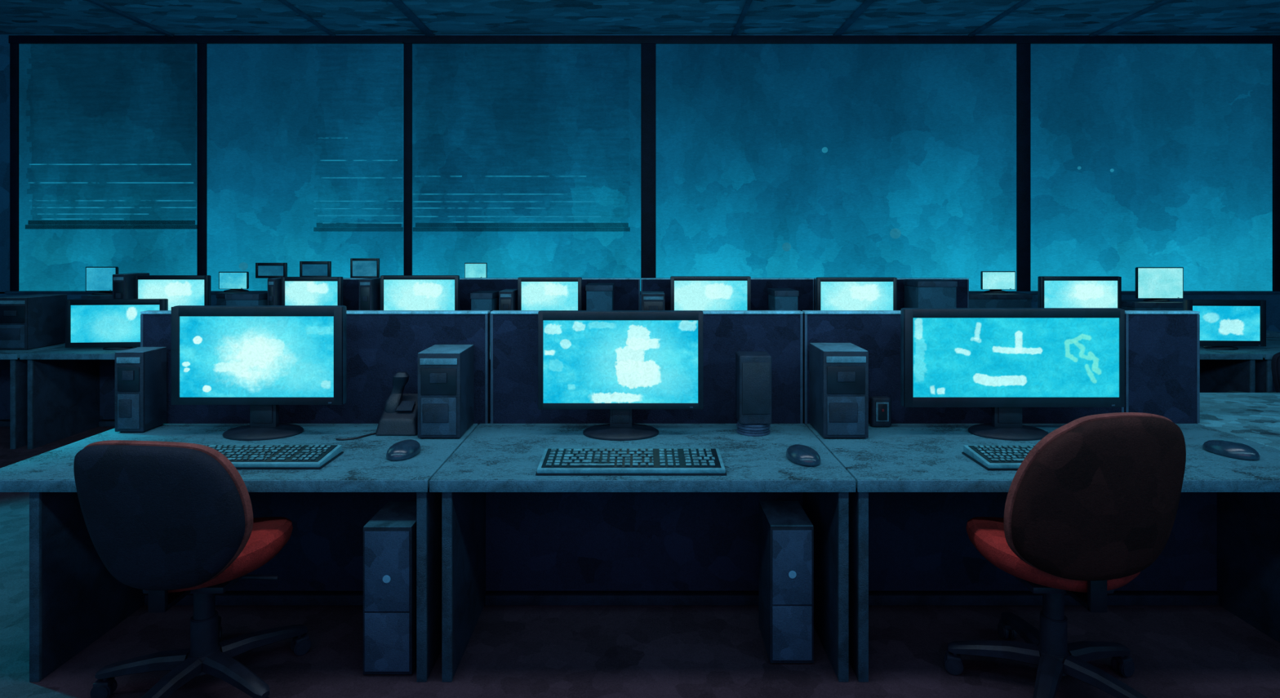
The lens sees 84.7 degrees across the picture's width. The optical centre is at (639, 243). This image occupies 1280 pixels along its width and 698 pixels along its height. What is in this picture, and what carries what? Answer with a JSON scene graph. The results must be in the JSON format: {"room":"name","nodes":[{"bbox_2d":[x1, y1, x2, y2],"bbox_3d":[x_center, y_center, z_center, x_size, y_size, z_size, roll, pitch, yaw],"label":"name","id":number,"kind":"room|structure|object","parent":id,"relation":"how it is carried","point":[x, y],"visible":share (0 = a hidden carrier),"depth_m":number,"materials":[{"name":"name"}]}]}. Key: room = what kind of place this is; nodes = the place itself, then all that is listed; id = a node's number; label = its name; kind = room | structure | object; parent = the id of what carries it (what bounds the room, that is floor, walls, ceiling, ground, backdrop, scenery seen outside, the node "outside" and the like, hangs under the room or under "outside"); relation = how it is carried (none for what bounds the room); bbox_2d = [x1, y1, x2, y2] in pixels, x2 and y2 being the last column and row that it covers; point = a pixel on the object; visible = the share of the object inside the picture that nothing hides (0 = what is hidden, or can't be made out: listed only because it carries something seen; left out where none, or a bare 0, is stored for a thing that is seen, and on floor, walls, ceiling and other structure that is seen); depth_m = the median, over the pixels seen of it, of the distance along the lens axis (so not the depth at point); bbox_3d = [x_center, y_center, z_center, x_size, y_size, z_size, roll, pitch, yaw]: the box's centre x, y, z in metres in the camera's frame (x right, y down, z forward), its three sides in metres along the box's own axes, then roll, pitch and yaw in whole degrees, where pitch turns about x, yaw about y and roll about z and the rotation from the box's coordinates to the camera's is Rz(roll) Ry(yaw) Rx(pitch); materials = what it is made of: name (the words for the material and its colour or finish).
{"room":"open-plan office","nodes":[
{"label":"open-plan office","id":0,"kind":"room"},
{"bbox_2d":[0,419,1279,697],"bbox_3d":[0.000,1.660,3.800,16.400,0.100,9.600,0,0,0],"label":"floor","id":1,"kind":"structure","parent":0,"point":[511,651],"depth_m":2.78,"materials":[{"name":"carpet"}]},
{"bbox_2d":[0,342,65,448],"bbox_3d":[-5.650,1.235,5.933,1.600,0.750,0.934,0,0,0],"label":"office desk","id":2,"kind":"object","parent":1,"relation":"on","point":[13,370],"visible":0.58,"depth_m":5.56,"materials":[{"name":"laminate"}]},
{"bbox_2d":[0,293,66,350],"bbox_3d":[-5.062,0.648,5.846,0.256,0.423,0.409,0,0,0],"label":"computer tower","id":3,"kind":"object","parent":2,"relation":"on","point":[28,322],"visible":0.98,"depth_m":5.71,"materials":[{"name":"black plastic"}]},
{"bbox_2d":[3,310,17,315],"bbox_3d":[-5.062,0.560,5.643,0.102,0.045,0.005,0,0,0],"label":"tray","id":4,"kind":"object","parent":3,"relation":"on","point":[6,313],"depth_m":5.64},
{"bbox_2d":[19,346,137,448],"bbox_3d":[-4.015,1.235,5.933,1.630,0.750,0.934,0,0,0],"label":"office desk","id":5,"kind":"object","parent":1,"relation":"on","point":[71,391],"visible":0.39,"depth_m":5.78,"materials":[{"name":"laminate"}]},
{"bbox_2d":[65,298,168,350],"bbox_3d":[-4.250,0.656,5.740,0.772,0.408,0.174,0,0,-1],"label":"computer monitor","id":6,"kind":"object","parent":5,"relation":"on","point":[111,324],"visible":0.79,"depth_m":5.68,"materials":[{"name":"glass"}]},
{"bbox_2d":[112,272,149,298],"bbox_3d":[-4.454,0.562,6.146,0.110,0.596,0.309,0,0,0],"label":"computer tower","id":7,"kind":"object","parent":5,"relation":"on","point":[122,283],"visible":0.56,"depth_m":6.00,"materials":[{"name":"black plastic"}]},
{"bbox_2d":[133,275,211,310],"bbox_3d":[-4.040,0.568,6.110,0.638,0.584,0.174,0,0,3],"label":"computer monitor","id":8,"kind":"object","parent":5,"relation":"on","point":[180,290],"visible":0.49,"depth_m":6.06,"materials":[{"name":"glass"}]},
{"bbox_2d":[225,291,267,305],"bbox_3d":[-3.388,0.646,6.140,0.287,0.428,0.332,0,0,0],"label":"storage box","id":9,"kind":"object","parent":5,"relation":"on","point":[246,298],"visible":0.34,"depth_m":5.98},
{"bbox_2d":[73,440,311,697],"bbox_3d":[-1.586,1.122,2.517,0.689,0.973,0.693,0,0,0],"label":"office chair","id":10,"kind":"object","parent":1,"relation":"on","point":[169,521],"visible":1,"depth_m":2.24,"materials":[{"name":"red fabric"}]},
{"bbox_2d":[83,440,253,582],"bbox_3d":[-1.549,0.881,2.287,0.547,0.492,0.096,0,0,0],"label":"backrest cushion","id":11,"kind":"object","parent":10,"relation":"on","point":[223,527],"depth_m":2.24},
{"bbox_2d":[0,423,478,682],"bbox_3d":[-1.611,1.235,2.953,1.678,0.750,0.804,0,0,0],"label":"office desk","id":12,"kind":"object","parent":1,"relation":"on","point":[74,599],"visible":0.65,"depth_m":2.82,"materials":[{"name":"laminate"}]},
{"bbox_2d":[115,346,166,431],"bbox_3d":[-2.315,0.676,3.256,0.130,0.368,0.169,0,0,0],"label":"computer tower","id":13,"kind":"object","parent":12,"relation":"on","point":[140,372],"visible":1,"depth_m":3.18,"materials":[{"name":"black plastic"}]},
{"bbox_2d":[121,370,133,380],"bbox_3d":[-2.315,0.597,3.173,0.052,0.045,0.005,0,0,0],"label":"tray","id":14,"kind":"object","parent":13,"relation":"on","point":[126,375],"depth_m":3.17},
{"bbox_2d":[171,305,346,440],"bbox_3d":[-1.703,0.570,3.180,0.766,0.580,0.247,0,0,3],"label":"computer monitor","id":15,"kind":"object","parent":12,"relation":"on","point":[263,357],"visible":1,"depth_m":3.13,"materials":[{"name":"glass"}]},
{"bbox_2d":[204,444,343,469],"bbox_3d":[-1.510,0.839,2.775,0.588,0.042,0.213,0,0,0],"label":"keyboard","id":16,"kind":"object","parent":12,"relation":"on","point":[242,456],"visible":0.78,"depth_m":2.75,"materials":[{"name":"plastic"}]},
{"bbox_2d":[336,371,417,440],"bbox_3d":[-1.163,0.726,3.184,0.331,0.268,0.249,0,0,0],"label":"desk telephone","id":17,"kind":"object","parent":12,"relation":"on","point":[399,417],"visible":0.99,"depth_m":3.18,"materials":[{"name":"black plastic"}]},
{"bbox_2d":[386,439,421,461],"bbox_3d":[-0.959,0.834,2.860,0.116,0.053,0.190,0,0,8],"label":"computer mouse","id":18,"kind":"object","parent":12,"relation":"on","point":[404,450],"visible":1,"depth_m":2.80,"materials":[{"name":"plastic"}]},
{"bbox_2d":[417,344,474,438],"bbox_3d":[-0.883,0.670,3.205,0.188,0.379,0.269,0,0,0],"label":"computer tower","id":19,"kind":"object","parent":12,"relation":"on","point":[446,372],"visible":1,"depth_m":3.08,"materials":[{"name":"black plastic"}]},
{"bbox_2d":[429,373,447,382],"bbox_3d":[-0.883,0.589,3.073,0.075,0.045,0.005,0,0,0],"label":"tray","id":20,"kind":"object","parent":19,"relation":"on","point":[433,377],"depth_m":3.07,"materials":[{"name":"plastic"}]},
{"bbox_2d":[363,501,416,674],"bbox_3d":[-0.939,1.332,2.735,0.183,0.556,0.270,0,0,0],"label":"computer tower","id":21,"kind":"object","parent":1,"relation":"on","point":[389,537],"visible":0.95,"depth_m":2.60,"materials":[{"name":"black plastic"}]},
{"bbox_2d":[489,344,490,423],"bbox_3d":[-0.790,1.235,5.933,1.580,0.750,0.934,0,0,0],"label":"office desk","id":22,"kind":"object","parent":1,"relation":"on","point":[490,344],"visible":0.02,"depth_m":6.17,"materials":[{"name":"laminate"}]},
{"bbox_2d":[470,290,499,344],"bbox_3d":[-1.350,0.642,6.140,0.190,0.437,0.332,0,0,0],"label":"storage box","id":23,"kind":"object","parent":22,"relation":"on","point":[480,300],"visible":0.42,"depth_m":5.98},
{"bbox_2d":[498,288,517,310],"bbox_3d":[-1.147,0.634,6.146,0.119,0.451,0.309,0,0,0],"label":"computer tower","id":24,"kind":"object","parent":22,"relation":"on","point":[508,298],"visible":0.42,"depth_m":6.00,"materials":[{"name":"black plastic"}]},
{"bbox_2d":[517,277,582,310],"bbox_3d":[-0.781,0.577,6.110,0.552,0.567,0.174,0,0,-3],"label":"computer monitor","id":25,"kind":"object","parent":22,"relation":"on","point":[533,293],"visible":0.72,"depth_m":6.06,"materials":[{"name":"glass"}]},
{"bbox_2d":[585,283,613,310],"bbox_3d":[-0.347,0.608,6.140,0.232,0.504,0.332,0,0,0],"label":"storage box","id":26,"kind":"object","parent":22,"relation":"on","point":[599,296],"visible":0.48,"depth_m":5.98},
{"bbox_2d":[429,423,855,682],"bbox_3d":[0.009,1.235,2.953,1.551,0.750,0.804,0,0,0],"label":"office desk","id":27,"kind":"object","parent":1,"relation":"on","point":[512,535],"visible":0.86,"depth_m":3.13,"materials":[{"name":"laminate"}]},
{"bbox_2d":[537,310,703,440],"bbox_3d":[-0.087,0.581,3.180,0.739,0.558,0.247,0,0,-3],"label":"computer monitor","id":28,"kind":"object","parent":27,"relation":"on","point":[620,362],"visible":1,"depth_m":3.13,"materials":[{"name":"black plastic"}]},
{"bbox_2d":[535,448,726,475],"bbox_3d":[-0.033,0.839,2.715,0.708,0.042,0.233,0,0,0],"label":"keyboard","id":29,"kind":"object","parent":27,"relation":"on","point":[553,461],"visible":1,"depth_m":2.66,"materials":[{"name":"plastic"}]},
{"bbox_2d":[735,351,771,436],"bbox_3d":[0.517,0.681,3.200,0.153,0.359,0.153,0,0,0],"label":"speaker","id":30,"kind":"object","parent":27,"relation":"on","point":[753,368],"visible":1,"depth_m":3.13},
{"bbox_2d":[742,362,769,413],"bbox_3d":[0.517,0.646,3.127,0.122,0.229,0.006,0,0,0],"label":"grille","id":31,"kind":"object","parent":30,"relation":"attached to","point":[755,375],"depth_m":3.12,"materials":[{"name":"black plastic"}]},
{"bbox_2d":[786,444,821,466],"bbox_3d":[0.646,0.834,2.790,0.116,0.053,0.190,0,0,-14],"label":"computer mouse","id":32,"kind":"object","parent":27,"relation":"on","point":[797,454],"visible":1,"depth_m":2.73,"materials":[{"name":"plastic"}]},
{"bbox_2d":[342,277,968,311],"bbox_3d":[-0.170,0.965,6.475,6.380,1.290,0.110,0,0,0],"label":"partition","id":33,"kind":"structure","parent":1,"relation":"on","point":[626,290],"depth_m":6.45,"materials":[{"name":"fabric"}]},
{"bbox_2d":[140,310,1199,424],"bbox_3d":[0.144,0.968,3.385,5.065,1.284,0.110,0,0,0],"label":"partition","id":34,"kind":"structure","parent":1,"relation":"on","point":[513,333],"depth_m":3.36,"materials":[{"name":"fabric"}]},
{"bbox_2d":[759,501,813,662],"bbox_3d":[0.580,1.344,2.805,0.167,0.532,0.270,0,0,0],"label":"computer tower","id":35,"kind":"object","parent":1,"relation":"on","point":[786,533],"visible":1,"depth_m":2.67,"materials":[{"name":"black plastic"}]},
{"bbox_2d":[805,423,1279,682],"bbox_3d":[1.726,1.235,2.953,1.869,0.750,0.804,0,0,0],"label":"office desk","id":36,"kind":"object","parent":1,"relation":"on","point":[911,506],"visible":0.66,"depth_m":3.12,"materials":[{"name":"laminate"}]},
{"bbox_2d":[808,342,868,438],"bbox_3d":[0.903,0.666,3.205,0.198,0.388,0.269,0,0,0],"label":"computer tower","id":37,"kind":"object","parent":36,"relation":"on","point":[838,372],"visible":1,"depth_m":3.08,"materials":[{"name":"black plastic"}]},
{"bbox_2d":[837,371,855,382],"bbox_3d":[0.903,0.584,3.073,0.079,0.045,0.005,0,0,0],"label":"tray","id":38,"kind":"object","parent":37,"relation":"on","point":[842,376],"depth_m":3.07,"materials":[{"name":"plastic"}]},
{"bbox_2d":[869,395,891,426],"bbox_3d":[1.129,0.790,3.293,0.094,0.140,0.064,0,0,0],"label":"speaker","id":39,"kind":"object","parent":36,"relation":"on","point":[880,406],"visible":1,"depth_m":3.28},
{"bbox_2d":[878,404,887,420],"bbox_3d":[1.129,0.785,3.266,0.042,0.076,0.005,0,0,0],"label":"grille","id":40,"kind":"object","parent":39,"relation":"attached to","point":[882,408],"depth_m":3.26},
{"bbox_2d":[961,444,1035,470],"bbox_3d":[1.606,0.839,2.765,0.578,0.042,0.218,0,0,0],"label":"keyboard","id":41,"kind":"object","parent":36,"relation":"on","point":[990,457],"visible":0.48,"depth_m":2.75,"materials":[{"name":"plastic"}]},
{"bbox_2d":[900,307,1124,440],"bbox_3d":[1.665,0.575,3.180,0.984,0.569,0.247,0,0,-3],"label":"computer monitor","id":42,"kind":"object","parent":36,"relation":"on","point":[1006,361],"visible":1,"depth_m":3.13,"materials":[{"name":"black plastic"}]},
{"bbox_2d":[1202,440,1259,461],"bbox_3d":[2.405,0.834,2.860,0.116,0.053,0.190,0,0,-25],"label":"computer mouse","id":43,"kind":"object","parent":36,"relation":"on","point":[1230,449],"visible":1,"depth_m":2.82,"materials":[{"name":"plastic"}]},
{"bbox_2d":[943,412,1186,697],"bbox_3d":[1.492,1.077,2.545,0.699,1.065,0.693,0,0,0],"label":"office chair","id":44,"kind":"object","parent":1,"relation":"on","point":[1094,503],"visible":1,"depth_m":2.24,"materials":[{"name":"red fabric"}]},
{"bbox_2d":[1003,412,1172,572],"bbox_3d":[1.483,0.821,2.290,0.558,0.554,0.106,0,0,0],"label":"backrest cushion","id":45,"kind":"object","parent":44,"relation":"on","point":[1042,528],"depth_m":2.24,"materials":[{"name":"fabric"}]},
{"bbox_2d":[1200,346,1262,392],"bbox_3d":[4.025,1.235,5.933,1.650,0.750,0.934,0,0,0],"label":"office desk","id":46,"kind":"object","parent":1,"relation":"on","point":[1220,371],"visible":0.19,"depth_m":5.63,"materials":[{"name":"laminate"}]},
{"bbox_2d":[1037,275,1121,308],"bbox_3d":[3.804,0.572,6.110,0.698,0.575,0.174,0,0,3],"label":"computer monitor","id":47,"kind":"object","parent":46,"relation":"on","point":[1053,291],"visible":0.53,"depth_m":6.06,"materials":[{"name":"glass"}]},
{"bbox_2d":[1182,299,1266,350],"bbox_3d":[4.748,0.658,5.740,0.619,0.404,0.174,0,0,3],"label":"computer monitor","id":48,"kind":"object","parent":46,"relation":"on","point":[1224,324],"visible":0.84,"depth_m":5.68,"materials":[{"name":"glass"}]},
{"bbox_2d":[1198,392,1279,450],"bbox_3d":[3.308,1.235,3.300,1.284,0.750,1.499,0,0,0],"label":"office desk","id":49,"kind":"object","parent":1,"relation":"on","point":[1255,417],"visible":0.06,"depth_m":3.53,"materials":[{"name":"laminate"}]},
{"bbox_2d":[1226,351,1279,392],"bbox_3d":[4.404,1.155,4.863,0.689,0.908,0.693,0,0,0],"label":"office chair","id":50,"kind":"object","parent":1,"relation":"on","point":[1275,363],"visible":0.07,"depth_m":4.61,"materials":[{"name":"plastic"}]},
{"bbox_2d":[1271,351,1279,392],"bbox_3d":[4.423,0.921,4.607,0.535,0.442,0.091,0,0,0],"label":"backrest cushion","id":51,"kind":"object","parent":50,"relation":"on","point":[1275,363],"depth_m":4.60,"materials":[{"name":"fabric"}]},
{"bbox_2d":[1234,337,1279,392],"bbox_3d":[5.685,1.235,5.933,1.630,0.750,0.934,0,0,0],"label":"office desk","id":52,"kind":"object","parent":1,"relation":"on","point":[1264,378],"visible":0.22,"depth_m":5.56,"materials":[{"name":"laminate"}]},
{"bbox_2d":[1266,330,1279,337],"bbox_3d":[5.360,1.235,7.148,1.680,0.750,0.804,0,0,0],"label":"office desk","id":53,"kind":"object","parent":1,"relation":"on","point":[1269,334],"visible":0.06,"depth_m":6.75,"materials":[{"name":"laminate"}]},
{"bbox_2d":[1121,299,1182,310],"bbox_3d":[5.197,0.724,7.150,0.565,0.272,0.352,0,0,0],"label":"storage box","id":54,"kind":"object","parent":53,"relation":"on","point":[1126,304],"visible":0.26,"depth_m":6.98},
{"bbox_2d":[1135,266,1183,302],"bbox_3d":[5.266,0.414,7.160,0.462,0.347,0.174,0,0,0],"label":"computer monitor","id":55,"kind":"object","parent":54,"relation":"on","point":[1157,284],"visible":1,"depth_m":7.11,"materials":[{"name":"glass"}]},
{"bbox_3d":[-2.390,1.235,5.933,1.580,0.750,0.934,0,0,0],"label":"office desk","id":56,"kind":"object","parent":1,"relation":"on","visible":0},
{"bbox_2d":[267,277,281,305],"bbox_3d":[-3.151,0.581,6.145,0.068,0.557,0.310,0,0,0],"label":"computer tower","id":57,"kind":"object","parent":56,"relation":"on","point":[274,285],"visible":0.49,"depth_m":6.00,"materials":[{"name":"black plastic"}]},
{"bbox_2d":[281,276,342,305],"bbox_3d":[-2.834,0.575,6.110,0.518,0.571,0.174,0,0,0],"label":"computer monitor","id":58,"kind":"object","parent":56,"relation":"on","point":[295,291],"visible":0.7,"depth_m":6.06,"materials":[{"name":"glass"}]},
{"bbox_2d":[359,277,380,310],"bbox_3d":[-2.348,0.584,6.146,0.110,0.553,0.309,0,0,0],"label":"computer tower","id":59,"kind":"object","parent":56,"relation":"on","point":[369,288],"visible":0.52,"depth_m":6.00,"materials":[{"name":"black plastic"}]},
{"bbox_2d":[380,275,459,310],"bbox_3d":[-1.902,0.568,6.110,0.676,0.584,0.174,0,0,3],"label":"computer monitor","id":60,"kind":"object","parent":56,"relation":"on","point":[397,292],"visible":0.56,"depth_m":6.06,"materials":[{"name":"glass"}]},
{"bbox_3d":[0.800,1.235,5.933,1.560,0.750,0.934,0,0,0],"label":"office desk","id":61,"kind":"object","parent":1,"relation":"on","visible":0},
{"bbox_2d":[641,291,664,310],"bbox_3d":[0.115,0.645,6.146,0.195,0.430,0.309,0,0,0],"label":"computer tower","id":62,"kind":"object","parent":61,"relation":"on","point":[651,300],"visible":0.47,"depth_m":6.00,"materials":[{"name":"black plastic"}]},
{"bbox_2d":[648,306,657,310],"bbox_3d":[0.115,0.556,5.993,0.078,0.045,0.005,0,0,0],"label":"tray","id":63,"kind":"object","parent":62,"relation":"on","point":[651,308],"depth_m":5.99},
{"bbox_2d":[670,275,751,310],"bbox_3d":[0.612,0.572,6.110,0.693,0.575,0.174,0,0,3],"label":"computer monitor","id":64,"kind":"object","parent":61,"relation":"on","point":[686,292],"visible":0.66,"depth_m":6.06,"materials":[{"name":"glass"}]},
{"bbox_2d":[767,288,798,310],"bbox_3d":[1.248,0.631,6.140,0.207,0.458,0.332,0,0,0],"label":"storage box","id":65,"kind":"object","parent":61,"relation":"on","point":[779,299],"visible":0.51,"depth_m":5.98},
{"bbox_3d":[2.390,1.235,5.933,1.580,0.750,0.934,0,0,0],"label":"office desk","id":66,"kind":"object","parent":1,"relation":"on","visible":0},
{"bbox_2d":[816,277,897,310],"bbox_3d":[1.872,0.577,6.110,0.689,0.567,0.174,0,0,3],"label":"computer monitor","id":67,"kind":"object","parent":66,"relation":"on","point":[832,293],"visible":0.49,"depth_m":6.06,"materials":[{"name":"glass"}]},
{"bbox_2d":[903,279,957,307],"bbox_3d":[2.533,0.591,6.140,0.338,0.538,0.332,0,0,0],"label":"storage box","id":68,"kind":"object","parent":66,"relation":"on","point":[918,293],"visible":0.48,"depth_m":5.98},
{"bbox_3d":[-5.350,1.235,7.148,1.700,0.750,0.804,0,0,0],"label":"office desk","id":69,"kind":"object","parent":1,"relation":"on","visible":0},
{"bbox_3d":[-5.357,0.689,7.150,0.392,0.341,0.352,0,0,0],"label":"storage box","id":70,"kind":"object","parent":69,"relation":"on","visible":0},
{"bbox_2d":[85,266,118,294],"bbox_3d":[-5.454,0.377,7.160,0.306,0.282,0.174,0,0,0],"label":"computer monitor","id":71,"kind":"object","parent":70,"relation":"on","point":[100,279],"visible":0.94,"depth_m":7.11,"materials":[{"name":"glass"}]},
{"bbox_3d":[-3.690,1.235,7.148,1.580,0.750,0.804,0,0,0],"label":"office desk","id":72,"kind":"object","parent":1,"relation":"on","visible":0},
{"bbox_2d":[215,290,266,305],"bbox_3d":[-4.051,0.677,7.150,0.328,0.366,0.352,0,0,0],"label":"storage box","id":73,"kind":"object","parent":72,"relation":"on","point":[221,300],"visible":0.16,"depth_m":6.98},
{"bbox_2d":[218,271,248,292],"bbox_3d":[-4.118,0.390,7.160,0.286,0.208,0.174,0,0,0],"label":"computer monitor","id":74,"kind":"object","parent":73,"relation":"on","point":[236,282],"visible":0.99,"depth_m":7.11,"materials":[{"name":"glass"}]},
{"bbox_2d":[255,262,287,278],"bbox_3d":[-3.736,0.528,7.160,0.306,0.664,0.174,0,0,0],"label":"computer monitor","id":75,"kind":"object","parent":72,"relation":"on","point":[263,270],"visible":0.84,"depth_m":7.11,"materials":[{"name":"glass"}]},
{"bbox_2d":[299,261,331,276],"bbox_3d":[-3.289,0.520,7.160,0.306,0.679,0.174,0,0,0],"label":"computer monitor","id":76,"kind":"object","parent":72,"relation":"on","point":[307,268],"visible":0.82,"depth_m":7.11,"materials":[{"name":"glass"}]},
{"bbox_3d":[-2.040,1.235,7.148,1.680,0.750,0.804,0,0,0],"label":"office desk","id":77,"kind":"object","parent":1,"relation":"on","visible":0},
{"bbox_2d":[350,257,379,277],"bbox_3d":[-2.786,0.505,7.160,0.286,0.709,0.174,0,0,0],"label":"computer monitor","id":78,"kind":"object","parent":77,"relation":"on","point":[359,267],"visible":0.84,"depth_m":7.11,"materials":[{"name":"glass"}]},
{"bbox_2d":[464,262,487,277],"bbox_3d":[-1.663,0.528,7.160,0.242,0.663,0.174,0,0,0],"label":"computer monitor","id":79,"kind":"object","parent":77,"relation":"on","point":[471,269],"visible":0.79,"depth_m":7.11,"materials":[{"name":"glass"}]},
{"bbox_3d":[3.800,1.235,7.148,1.400,0.750,0.804,0,0,0],"label":"office desk","id":80,"kind":"object","parent":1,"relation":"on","visible":0},
{"bbox_2d":[968,291,1032,307],"bbox_3d":[3.557,0.682,7.150,0.684,0.356,0.352,0,0,0],"label":"storage box","id":81,"kind":"object","parent":80,"relation":"on","point":[976,299],"visible":0.29,"depth_m":6.98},
{"bbox_2d":[980,271,1015,293],"bbox_3d":[3.630,0.393,7.160,0.337,0.222,0.174,0,0,0],"label":"computer monitor","id":82,"kind":"object","parent":81,"relation":"on","point":[995,282],"visible":1,"depth_m":7.11,"materials":[{"name":"glass"}]},
{"bbox_2d":[0,0,1279,34],"bbox_3d":[0.000,-2.550,3.800,16.400,0.100,9.600,0,0,0],"label":"ceiling","id":83,"kind":"structure","parent":0,"point":[16,16],"depth_m":7.74,"materials":[{"name":"paint"}]},
{"bbox_2d":[278,0,335,36],"bbox_3d":[-3.660,-2.485,4.200,0.040,0.030,8.400,0,0,0],"label":"trim","id":84,"kind":"structure","parent":83,"relation":"attached to","point":[286,3],"depth_m":7.70,"materials":[{"name":"metal"}]},
{"bbox_2d":[731,0,752,36],"bbox_3d":[1.120,-2.485,4.200,0.050,0.030,8.400,0,0,0],"label":"trim","id":85,"kind":"structure","parent":83,"relation":"attached to","point":[748,3],"depth_m":7.69,"materials":[{"name":"metal"}]},
{"bbox_2d":[833,0,875,36],"bbox_3d":[2.350,-2.485,4.200,0.080,0.030,8.400,0,0,0],"label":"trim","id":86,"kind":"structure","parent":83,"relation":"attached to","point":[865,4],"depth_m":7.69,"materials":[{"name":"metal"}]},
{"bbox_2d":[968,0,1031,36],"bbox_3d":[3.950,-2.485,4.200,0.050,0.030,8.400,0,0,0],"label":"trim","id":87,"kind":"structure","parent":83,"relation":"attached to","point":[1022,2],"depth_m":7.69,"materials":[{"name":"metal"}]},
{"bbox_2d":[1088,0,1173,36],"bbox_3d":[5.400,-2.485,4.200,0.060,0.030,8.400,0,0,0],"label":"trim","id":88,"kind":"structure","parent":83,"relation":"attached to","point":[1162,2],"depth_m":7.69,"materials":[{"name":"metal"}]},
{"bbox_2d":[0,34,1279,337],"bbox_3d":[0.000,-0.445,8.410,16.400,4.110,0.020,0,0,0],"label":"wall","id":89,"kind":"structure","parent":0,"point":[1273,300],"depth_m":8.40,"materials":[{"name":"paint"}]},
{"bbox_2d":[9,43,18,291],"bbox_3d":[-7.484,-0.910,8.402,0.083,2.960,0.033,0,0,0],"label":"trim","id":90,"kind":"structure","parent":89,"relation":"attached to","point":[14,47],"depth_m":8.38,"materials":[{"name":"metal"}]},
{"bbox_2d":[25,218,197,229],"bbox_3d":[-6.262,-0.229,8.330,2.031,0.116,0.024,0,0,0],"label":"window blind","id":91,"kind":"object","parent":89,"relation":"attached to","point":[111,224],"depth_m":8.32,"materials":[{"name":"fabric"}]},
{"bbox_2d":[86,0,174,36],"bbox_3d":[-5.600,-2.485,4.200,0.060,0.030,8.400,0,0,0],"label":"trim","id":92,"kind":"structure","parent":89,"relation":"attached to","point":[100,3],"depth_m":7.70,"materials":[{"name":"metal"}]},
{"bbox_2d":[196,43,207,275],"bbox_3d":[-5.240,-0.910,8.402,0.101,2.960,0.033,0,0,0],"label":"trim","id":93,"kind":"structure","parent":89,"relation":"attached to","point":[202,48],"depth_m":8.38,"materials":[{"name":"metal"}]},
{"bbox_2d":[403,43,412,275],"bbox_3d":[-2.776,-0.910,8.402,0.095,2.960,0.033,0,0,0],"label":"trim","id":94,"kind":"structure","parent":89,"relation":"attached to","point":[407,47],"depth_m":8.38,"materials":[{"name":"metal"}]},
{"bbox_2d":[390,0,435,36],"bbox_3d":[-2.500,-2.485,4.200,0.090,0.030,8.400,0,0,0],"label":"trim","id":95,"kind":"structure","parent":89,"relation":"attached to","point":[399,4],"depth_m":7.71,"materials":[{"name":"metal"}]},
{"bbox_2d":[4,290,1279,293],"bbox_3d":[0.051,0.586,8.389,15.236,0.030,0.058,0,0,0],"label":"trim","id":96,"kind":"structure","parent":89,"relation":"attached to","point":[19,291],"depth_m":8.36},
{"bbox_2d":[8,35,1279,44],"bbox_3d":[0.065,-2.437,8.399,15.207,0.095,0.038,0,0,0],"label":"trim","id":97,"kind":"structure","parent":89,"relation":"attached to","point":[20,39],"depth_m":8.38,"materials":[{"name":"metal"}]},
{"bbox_2d":[640,43,656,277],"bbox_3d":[0.101,-0.910,8.402,0.178,2.960,0.033,0,0,0],"label":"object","id":98,"kind":"structure","parent":89,"relation":"attached to","point":[648,51],"depth_m":8.38,"materials":[{"name":"metal"}]},
{"bbox_2d":[1016,43,1031,291],"bbox_3d":[4.589,-0.910,8.402,0.155,2.960,0.033,0,0,0],"label":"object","id":99,"kind":"structure","parent":89,"relation":"attached to","point":[1023,50],"depth_m":8.38,"materials":[{"name":"metal"}]},
{"bbox_2d":[1272,43,1279,291],"bbox_3d":[7.621,-0.910,8.402,0.083,2.960,0.033,0,0,0],"label":"trim","id":100,"kind":"structure","parent":89,"relation":"attached to","point":[1276,46],"depth_m":8.38,"materials":[{"name":"metal"}]},
{"bbox_3d":[-4.007,-0.910,8.407,2.366,2.960,0.006,0,0,0],"label":"window","id":101,"kind":"structure","parent":0,"visible":0},
{"bbox_2d":[313,41,403,223],"bbox_3d":[-3.340,-1.268,8.330,1.055,2.252,0.024,0,0,0],"label":"window blind","id":102,"kind":"object","parent":101,"relation":"hanging from","point":[313,42],"visible":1,"depth_m":8.32,"materials":[{"name":"fabric"}]},
{"bbox_3d":[-1.358,-0.910,8.407,2.741,2.960,0.006,0,0,0],"label":"window","id":103,"kind":"structure","parent":0,"visible":0},
{"bbox_2d":[413,207,439,208],"bbox_3d":[-2.529,-0.417,8.330,0.290,0.010,0.024,0,0,0],"label":"window blind","id":104,"kind":"object","parent":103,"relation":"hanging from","point":[415,207],"depth_m":8.32,"materials":[{"name":"fabric"}]},
{"bbox_2d":[414,200,439,202],"bbox_3d":[-2.524,-0.495,8.330,0.280,0.010,0.024,0,0,0],"label":"window blind","id":105,"kind":"object","parent":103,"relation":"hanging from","point":[415,201],"depth_m":8.32,"materials":[{"name":"fabric"}]},
{"bbox_2d":[468,221,493,222],"bbox_3d":[-1.886,-0.253,8.330,0.280,0.010,0.024,0,0,0],"label":"window blind","id":106,"kind":"object","parent":103,"relation":"hanging from","point":[469,221],"depth_m":8.32,"materials":[{"name":"fabric"}]},
{"bbox_2d":[496,175,529,177],"bbox_3d":[-1.504,-0.795,8.330,0.387,0.010,0.024,0,0,0],"label":"window blind","id":107,"kind":"object","parent":103,"relation":"hanging from","point":[509,175],"depth_m":8.32,"materials":[{"name":"fabric"}]},
{"bbox_2d":[504,193,542,195],"bbox_3d":[-1.378,-0.582,8.330,0.445,0.010,0.024,0,0,0],"label":"window blind","id":108,"kind":"object","parent":103,"relation":"hanging from","point":[504,193],"depth_m":8.32,"materials":[{"name":"fabric"}]},
{"bbox_2d":[545,221,582,222],"bbox_3d":[-0.899,-0.253,8.330,0.435,0.010,0.024,0,0,0],"label":"window blind","id":109,"kind":"object","parent":103,"relation":"hanging from","point":[546,221],"depth_m":8.32,"materials":[{"name":"fabric"}]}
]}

